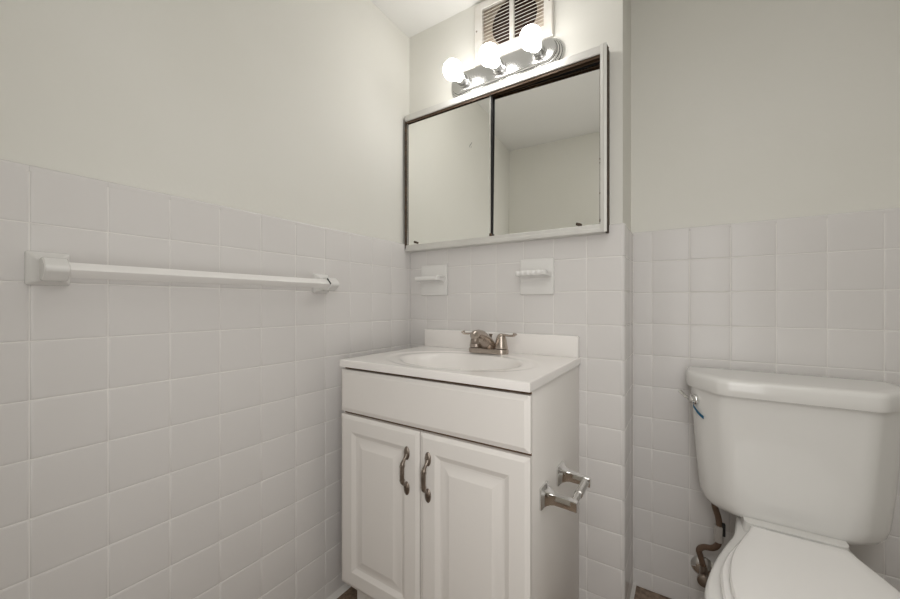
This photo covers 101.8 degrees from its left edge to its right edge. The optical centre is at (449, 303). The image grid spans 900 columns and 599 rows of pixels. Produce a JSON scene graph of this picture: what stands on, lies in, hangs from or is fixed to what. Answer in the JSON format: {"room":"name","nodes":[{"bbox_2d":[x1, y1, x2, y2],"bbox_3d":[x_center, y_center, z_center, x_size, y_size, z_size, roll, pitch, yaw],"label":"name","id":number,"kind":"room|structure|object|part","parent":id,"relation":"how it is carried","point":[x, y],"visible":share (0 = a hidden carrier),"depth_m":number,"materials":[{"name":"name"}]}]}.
{"room":"bathroom","nodes":[
{"label":"bathroom","id":0,"kind":"room"},
{"bbox_2d":[0,0,410,598],"bbox_3d":[-0.872,-0.084,0.663,0.150,2.184,3.060,0,0,33],"label":"wall","id":1,"kind":"structure","parent":0,"point":[159,440],"depth_m":0.90,"materials":[{"name":"tile"}]},
{"bbox_2d":[24,251,339,292],"bbox_3d":[-0.563,-0.066,0.929,0.080,0.063,0.671,0,0,33],"label":"towel bar","id":2,"kind":"object","parent":1,"relation":"attached to","point":[40,268],"visible":1,"depth_m":0.75,"materials":[{"name":"white ceramic"}]},
{"bbox_3d":[-0.730,-0.066,0.672,0.080,0.063,0.058,0,0,33],"label":"bar post","id":3,"kind":"part","parent":2,"relation":"part of","materials":[{"name":"white ceramic"}]},
{"bbox_3d":[-0.397,-0.066,1.186,0.080,0.063,0.058,0,0,33],"label":"bar post","id":4,"kind":"part","parent":2,"relation":"part of","materials":[{"name":"white ceramic"}]},
{"bbox_2d":[326,583,350,598],"bbox_3d":[-0.526,1.000,1.047,0.014,0.016,1.320,0,0,33],"label":"baseboard","id":5,"kind":"structure","parent":1,"relation":"attached to","point":[345,587],"depth_m":1.27,"materials":[{"name":"white tile"}]},
{"bbox_2d":[370,0,482,37],"bbox_3d":[0.022,-1.216,0.085,2.280,0.080,3.060,0,0,33],"label":"ceiling","id":6,"kind":"structure","parent":0,"point":[412,17],"depth_m":1.47,"materials":[{"name":"white paint"}]},
{"bbox_2d":[337,586,670,598],"bbox_3d":[0.022,1.048,0.085,2.280,0.080,3.060,0,0,33],"label":"floor","id":7,"kind":"structure","parent":0,"point":[351,593],"depth_m":1.27,"materials":[{"name":"brown plastic"}]},
{"bbox_2d":[342,365,578,598],"bbox_3d":[0.031,0.605,1.180,0.634,0.808,0.487,0,0,33],"label":"vanity cabinet","id":8,"kind":"object","parent":7,"relation":"on","point":[442,481],"visible":0.97,"depth_m":0.98,"materials":[{"name":"white wood"}]},
{"bbox_3d":[-0.213,0.621,1.093,0.316,0.538,0.019,0,0,33],"label":"door","id":9,"kind":"part","parent":8,"relation":"part of","materials":[{"name":"white wood"}]},
{"bbox_3d":[-0.127,0.467,1.011,0.020,0.136,0.030,0,0,33],"label":"handle","id":10,"kind":"part","parent":8,"relation":"part of","materials":[{"name":"silver metal"}]},
{"bbox_3d":[-0.066,0.467,0.971,0.020,0.136,0.030,0,0,33],"label":"handle","id":11,"kind":"part","parent":8,"relation":"part of","materials":[{"name":"silver metal"}]},
{"bbox_3d":[-0.081,0.277,1.007,0.634,0.133,0.019,0,0,33],"label":"false drawer","id":12,"kind":"part","parent":8,"relation":"part of","materials":[{"name":"white wood"}]},
{"bbox_2d":[340,329,580,392],"bbox_3d":[0.041,0.197,1.188,0.633,0.179,0.466,0,0,33],"label":"vanity sink","id":13,"kind":"object","parent":8,"relation":"in","point":[532,361],"visible":0.84,"depth_m":1.21,"materials":[{"name":"ceramic"}]},
{"bbox_2d":[461,330,516,354],"bbox_3d":[0.134,0.134,1.319,0.168,0.088,0.167,0,0,-13],"label":"faucet","id":14,"kind":"object","parent":13,"relation":"on","point":[480,342],"visible":1,"depth_m":1.28,"materials":[{"name":"silver metal"}]},
{"bbox_3d":[0.080,0.130,1.360,0.084,0.058,0.047,0,0,33],"label":"handle","id":15,"kind":"part","parent":14,"relation":"part of","materials":[{"name":"silver metal"}]},
{"bbox_3d":[0.110,0.131,1.278,0.068,0.083,0.131,0,0,33],"label":"spout","id":16,"kind":"part","parent":14,"relation":"part of","materials":[{"name":"silver metal"}]},
{"bbox_3d":[0.139,0.169,1.322,0.154,0.019,0.053,0,0,33],"label":"plate","id":17,"kind":"part","parent":14,"relation":"part of","materials":[{"name":"silver metal"}]},
{"bbox_3d":[0.197,0.130,1.284,0.084,0.058,0.047,0,0,33],"label":"handle","id":18,"kind":"part","parent":14,"relation":"part of","materials":[{"name":"silver metal"}]},
{"bbox_3d":[0.053,0.621,0.920,0.313,0.538,0.019,0,0,33],"label":"door","id":19,"kind":"part","parent":8,"relation":"part of","materials":[{"name":"white wood"}]},
{"bbox_2d":[539,461,590,512],"bbox_3d":[0.303,0.475,0.944,0.084,0.053,0.193,0,0,33],"label":"toilet paper holder","id":20,"kind":"object","parent":8,"relation":"attached to","point":[547,496],"visible":1,"depth_m":0.90,"materials":[{"name":"silver metal"}]},
{"bbox_3d":[0.265,0.475,0.885,0.084,0.053,0.053,0,0,33],"label":"arm","id":21,"kind":"part","parent":20,"relation":"part of","materials":[{"name":"silver metal"}]},
{"bbox_3d":[0.342,0.475,1.002,0.084,0.053,0.053,0,0,33],"label":"arm","id":22,"kind":"part","parent":20,"relation":"part of","materials":[{"name":"silver metal"}]},
{"bbox_2d":[678,366,899,598],"bbox_3d":[0.765,0.606,0.785,0.475,0.804,0.742,0,0,33],"label":"toilet","id":23,"kind":"object","parent":7,"relation":"on","point":[807,467],"visible":1,"depth_m":0.89,"materials":[{"name":"white ceramic"}]},
{"bbox_3d":[0.706,0.274,1.097,0.014,0.023,0.038,0,0,-20],"label":"lever arm","id":24,"kind":"part","parent":23,"relation":"part of","materials":[{"name":"silver metal"}]},
{"bbox_3d":[0.717,0.283,1.081,0.022,0.031,0.031,0,0,-10],"label":"flush lever","id":25,"kind":"part","parent":23,"relation":"part of","materials":[{"name":"silver metal"}]},
{"bbox_3d":[0.711,0.593,0.682,0.331,0.016,0.467,0,0,33],"label":"seat","id":26,"kind":"part","parent":23,"relation":"part of","materials":[{"name":"white plastic"}]},
{"bbox_3d":[0.749,0.805,0.740,0.390,0.406,0.649,0,0,33],"label":"bowl","id":27,"kind":"part","parent":23,"relation":"part of","materials":[{"name":"white ceramic"}]},
{"bbox_3d":[0.915,0.227,0.996,0.455,0.045,0.224,0,0,33],"label":"tank lid","id":28,"kind":"part","parent":23,"relation":"part of","materials":[{"name":"white ceramic"}]},
{"bbox_2d":[740,516,849,551],"bbox_3d":[0.912,0.596,0.993,0.206,0.039,0.197,0,0,33],"label":"toilet seat hinge","id":29,"kind":"object","parent":23,"relation":"attached to","point":[817,536],"depth_m":0.92,"materials":[{"name":"white plastic"}]},
{"bbox_3d":[0.918,0.419,1.001,0.432,0.346,0.207,0,0,33],"label":"tank","id":30,"kind":"part","parent":23,"relation":"part of","materials":[{"name":"white ceramic"}]},
{"bbox_3d":[0.716,0.575,0.689,0.302,0.017,0.466,0,0,33],"label":"seat lid","id":31,"kind":"part","parent":23,"relation":"part of","materials":[{"name":"white plastic"}]},
{"bbox_2d":[409,0,632,598],"bbox_3d":[0.279,-0.084,1.526,0.869,2.184,0.360,0,0,33],"label":"wall","id":32,"kind":"structure","parent":0,"point":[591,300],"depth_m":1.21,"materials":[{"name":"paint"}]},
{"bbox_2d":[415,264,447,295],"bbox_3d":[-0.082,-0.098,1.506,0.131,0.128,0.067,0,0,33],"label":"soap holder","id":33,"kind":"object","parent":32,"relation":"attached to","point":[433,279],"visible":1,"depth_m":1.51,"materials":[{"name":"white ceramic"}]},
{"bbox_2d":[415,275,444,287],"bbox_3d":[-0.085,-0.088,1.502,0.122,0.052,0.057,0,0,33],"label":"shelf","id":34,"kind":"object","parent":33,"relation":"attached to","point":[427,281],"depth_m":1.50,"materials":[{"name":"white ceramic"}]},
{"bbox_2d":[425,329,578,357],"bbox_3d":[0.161,0.143,1.376,0.629,0.072,0.020,0,0,33],"label":"backsplash","id":35,"kind":"structure","parent":32,"relation":"attached to","point":[525,343],"depth_m":1.30,"materials":[{"name":"ceramic"}]},
{"bbox_2d":[443,24,563,97],"bbox_3d":[0.159,-0.866,1.308,0.454,0.110,0.153,0,0,33],"label":"vanity light bar","id":36,"kind":"object","parent":32,"relation":"attached to","point":[535,53],"visible":0.96,"depth_m":1.30,"materials":[{"name":"silver metal"}]},
{"bbox_2d":[443,58,468,87],"bbox_3d":[0.022,-0.866,1.375,0.072,0.072,0.117,0,0,33],"label":"bulb","id":37,"kind":"object","parent":36,"relation":"attached to","point":[452,68],"depth_m":1.35,"materials":[{"name":"white glass"}]},
{"bbox_2d":[479,42,505,74],"bbox_3d":[0.149,-0.866,1.293,0.072,0.072,0.117,0,0,33],"label":"bulb","id":38,"kind":"object","parent":36,"relation":"attached to","point":[489,53],"depth_m":1.27,"materials":[{"name":"white glass"}]},
{"bbox_2d":[520,24,545,59],"bbox_3d":[0.276,-0.866,1.211,0.072,0.072,0.117,0,0,33],"label":"bulb","id":39,"kind":"object","parent":36,"relation":"attached to","point":[531,35],"depth_m":1.18,"materials":[{"name":"white glass"}]},
{"bbox_2d":[405,42,609,252],"bbox_3d":[0.159,-0.516,1.369,0.812,0.586,0.050,0,0,33],"label":"medicine cabinet","id":40,"kind":"object","parent":32,"relation":"attached to","point":[523,157],"visible":1,"depth_m":1.31,"materials":[{"name":"silver metal"}]},
{"bbox_3d":[-0.016,-0.514,1.471,0.402,0.528,0.004,0,0,33],"label":"mirror door","id":41,"kind":"part","parent":40,"relation":"part of","materials":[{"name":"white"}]},
{"bbox_3d":[0.150,-0.794,1.376,0.790,0.026,0.048,0,0,33],"label":"rail","id":42,"kind":"part","parent":40,"relation":"part of","materials":[{"name":"metal"}]},
{"bbox_3d":[0.153,-0.236,1.370,0.800,0.027,0.040,0,0,33],"label":"rail","id":43,"kind":"part","parent":40,"relation":"part of","materials":[{"name":"metal"}]},
{"bbox_3d":[0.317,-0.510,1.272,0.392,0.520,0.012,0,0,31],"label":"mirror door","id":44,"kind":"part","parent":40,"relation":"part of","materials":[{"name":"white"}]},
{"bbox_3d":[0.166,-0.514,1.383,0.804,0.550,0.003,0,0,33],"label":"panel","id":45,"kind":"part","parent":40,"relation":"part of","materials":[{"name":"black"}]},
{"bbox_2d":[474,0,553,66],"bbox_3d":[0.227,-1.041,1.345,0.309,0.233,0.017,0,0,33],"label":"air vent","id":46,"kind":"object","parent":32,"relation":"in","point":[501,23],"visible":0.92,"depth_m":1.35,"materials":[{"name":"metal"}]},
{"bbox_3d":[0.174,-1.049,1.379,0.114,0.164,0.010,0,0,33],"label":"louvre panel","id":47,"kind":"part","parent":46,"relation":"part of","materials":[{"name":"plastic"}]},
{"bbox_3d":[0.282,-1.049,1.308,0.114,0.164,0.010,0,0,33],"label":"louvre panel","id":48,"kind":"part","parent":46,"relation":"part of","materials":[{"name":"plastic"}]},
{"bbox_2d":[515,258,553,294],"bbox_3d":[0.287,-0.095,1.261,0.122,0.126,0.076,0,0,33],"label":"toothbrush holder","id":49,"kind":"object","parent":32,"relation":"attached to","point":[536,276],"visible":1,"depth_m":1.27,"materials":[{"name":"white ceramic"}]},
{"bbox_2d":[515,270,551,282],"bbox_3d":[0.284,-0.088,1.258,0.112,0.047,0.066,0,0,33],"label":"shelf","id":50,"kind":"object","parent":49,"relation":"attached to","point":[526,276],"depth_m":1.26,"materials":[{"name":"white ceramic"}]},
{"bbox_2d":[630,582,635,598],"bbox_3d":[0.606,1.002,1.223,0.010,0.012,0.206,0,0,33],"label":"baseboard","id":51,"kind":"structure","parent":32,"relation":"attached to","point":[632,595],"depth_m":1.27,"materials":[{"name":"white"}]},
{"bbox_2d":[631,0,899,598],"bbox_3d":[1.168,-0.084,1.073,1.132,2.184,0.155,0,0,33],"label":"wall","id":52,"kind":"structure","parent":0,"point":[765,134],"depth_m":1.14,"materials":[{"name":"tile"}]},
{"bbox_2d":[691,503,725,587],"bbox_3d":[0.819,0.732,1.162,0.073,0.328,0.093,0,0,21],"label":"water supply valve","id":53,"kind":"object","parent":52,"relation":"attached to","point":[700,564],"visible":0.83,"depth_m":1.14,"materials":[{"name":"silver metal"}]}
]}

